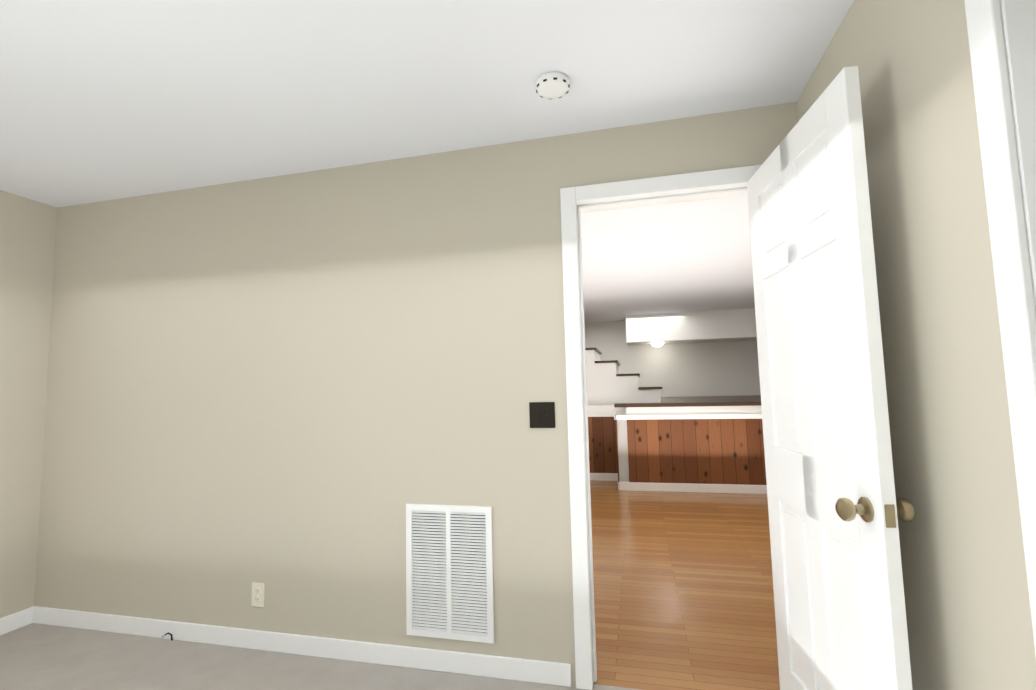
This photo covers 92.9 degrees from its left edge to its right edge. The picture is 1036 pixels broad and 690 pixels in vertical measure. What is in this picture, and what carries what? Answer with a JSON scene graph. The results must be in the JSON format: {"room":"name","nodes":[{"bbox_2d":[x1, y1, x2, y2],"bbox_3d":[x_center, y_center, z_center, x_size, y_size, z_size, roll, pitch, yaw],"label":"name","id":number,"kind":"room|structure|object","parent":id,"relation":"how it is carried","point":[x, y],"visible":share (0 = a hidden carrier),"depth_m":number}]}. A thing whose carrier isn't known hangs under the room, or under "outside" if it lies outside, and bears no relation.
{"room":"empty bedroom","nodes":[
{"label":"empty bedroom","id":0,"kind":"room"},
{"bbox_2d":[0,190,56,617],"bbox_3d":[-3.585,0.136,-0.008,0.140,2.440,6.360,-3,-5,13],"label":"wall","id":1,"kind":"structure","parent":0,"point":[27,238],"depth_m":2.81},
{"bbox_2d":[0,607,31,635],"bbox_3d":[-3.482,1.302,-0.127,0.017,0.090,6.080,-3,-5,13],"label":"baseboard","id":2,"kind":"structure","parent":1,"relation":"attached to","point":[9,623],"depth_m":2.73},
{"bbox_2d":[0,623,640,689],"bbox_3d":[-1.483,1.290,-0.596,4.120,0.060,6.110,-3,-5,13],"label":"floor carpet","id":3,"kind":"object","parent":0,"point":[34,656],"visible":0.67,"depth_m":2.29},
{"bbox_2d":[34,102,797,685],"bbox_3d":[-0.716,0.283,2.494,4.260,2.440,0.140,-3,-5,13],"label":"wall","id":4,"kind":"structure","parent":0,"point":[294,394],"depth_m":2.48},
{"bbox_2d":[251,582,263,606],"bbox_3d":[-1.313,1.261,2.483,0.070,0.115,0.009,-3,-5,13],"label":"electrical outlet","id":5,"kind":"object","parent":4,"relation":"attached to","point":[257,594],"visible":1,"depth_m":2.48},
{"bbox_2d":[32,606,571,686],"bbox_3d":[-1.260,1.472,2.452,3.060,0.090,0.013,-3,-5,13],"label":"baseboard","id":6,"kind":"structure","parent":4,"relation":"attached to","point":[529,670],"depth_m":2.37},
{"bbox_2d":[406,503,493,643],"bbox_3d":[-0.318,1.037,2.256,0.420,0.590,0.014,-3,-5,13],"label":"air vent","id":7,"kind":"object","parent":4,"relation":"in","point":[449,572],"visible":1,"depth_m":2.25},
{"bbox_2d":[529,402,554,427],"bbox_3d":[0.108,0.315,2.212,0.116,0.115,0.013,-3,-5,13],"label":"switch plate","id":8,"kind":"object","parent":4,"relation":"attached to","point":[542,414],"visible":1,"depth_m":2.21},
{"bbox_2d":[560,165,760,689],"bbox_3d":[0.676,0.351,2.150,0.900,2.180,0.176,-3,-5,13],"label":"door frame","id":9,"kind":"structure","parent":4,"relation":"attached to","point":[576,202],"depth_m":2.17},
{"bbox_2d":[747,66,914,689],"bbox_3d":[0.986,0.332,1.590,0.188,2.095,0.764,-3,-5,13],"label":"door","id":10,"kind":"structure","parent":9,"relation":"attached to","point":[837,510],"depth_m":1.46},
{"bbox_2d":[0,0,853,322],"bbox_3d":[0.352,-1.001,2.679,6.640,0.100,13.240,-3,-5,13],"label":"ceiling","id":11,"kind":"structure","parent":0,"point":[102,100],"depth_m":1.92},
{"bbox_2d":[535,72,569,98],"bbox_3d":[0.134,-0.993,1.895,0.132,0.040,0.132,-3,-5,13],"label":"smoke detector","id":12,"kind":"object","parent":11,"relation":"attached to","point":[551,85],"visible":1,"depth_m":1.86},
{"bbox_2d":[584,321,760,396],"bbox_3d":[2.136,0.768,8.885,6.150,2.440,0.100,-3,-5,13],"label":"wall","id":13,"kind":"structure","parent":0,"point":[728,368],"depth_m":8.66},
{"bbox_2d":[587,405,761,481],"bbox_3d":[1.549,1.282,6.312,4.400,1.000,0.720,-3,-5,13],"label":"wall","id":14,"kind":"structure","parent":0,"point":[623,451],"depth_m":6.00},
{"bbox_2d":[588,417,766,484],"bbox_3d":[1.534,1.302,6.246,4.400,0.750,0.612,-3,-5,13],"label":"wall paneling","id":15,"kind":"structure","parent":14,"relation":"attached to","point":[711,451],"depth_m":5.83},
{"bbox_2d":[588,412,766,493],"bbox_3d":[1.532,1.324,6.235,4.400,0.905,0.630,-3,-5,13],"label":"trim","id":16,"kind":"structure","parent":14,"relation":"attached to","point":[702,488],"depth_m":5.82},
{"bbox_2d":[590,480,779,689],"bbox_3d":[1.360,1.744,5.438,6.200,0.060,6.990,-3,-5,13],"label":"floor","id":17,"kind":"structure","parent":0,"point":[683,592],"depth_m":3.03},
{"bbox_2d":[585,348,661,404],"bbox_3d":[1.093,0.702,7.460,2.055,2.375,1.160,-3,-5,13],"label":"stairs","id":18,"kind":"structure","parent":17,"relation":"on","point":[608,383],"depth_m":6.85},
{"bbox_2d":[614,395,760,406],"bbox_3d":[2.723,0.803,7.160,2.470,0.045,2.920,-3,-5,13],"label":"countertop","id":19,"kind":"structure","parent":0,"point":[749,400],"depth_m":6.00},
{"bbox_2d":[625,308,756,345],"bbox_3d":[3.027,-0.295,8.331,2.330,0.460,0.680,-3,-5,13],"label":"soffit","id":20,"kind":"structure","parent":0,"point":[701,326],"depth_m":8.05},
{"bbox_2d":[652,342,662,346],"bbox_3d":[2.392,-0.004,8.441,0.190,0.070,0.190,-3,-5,13],"label":"ceiling lamp","id":21,"kind":"object","parent":20,"relation":"attached to","point":[657,344],"visible":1,"depth_m":8.38},
{"bbox_2d":[797,0,1035,689],"bbox_3d":[0.537,-0.054,-1.066,0.140,2.440,6.220,-3,-5,13],"label":"wall","id":22,"kind":"structure","parent":0,"point":[967,607],"depth_m":1.17},
{"bbox_2d":[964,0,1035,655],"bbox_3d":[0.908,0.201,0.475,0.158,2.180,0.900,-3,-5,13],"label":"trim","id":23,"kind":"structure","parent":22,"relation":"attached to","point":[1002,39],"depth_m":0.92}
]}

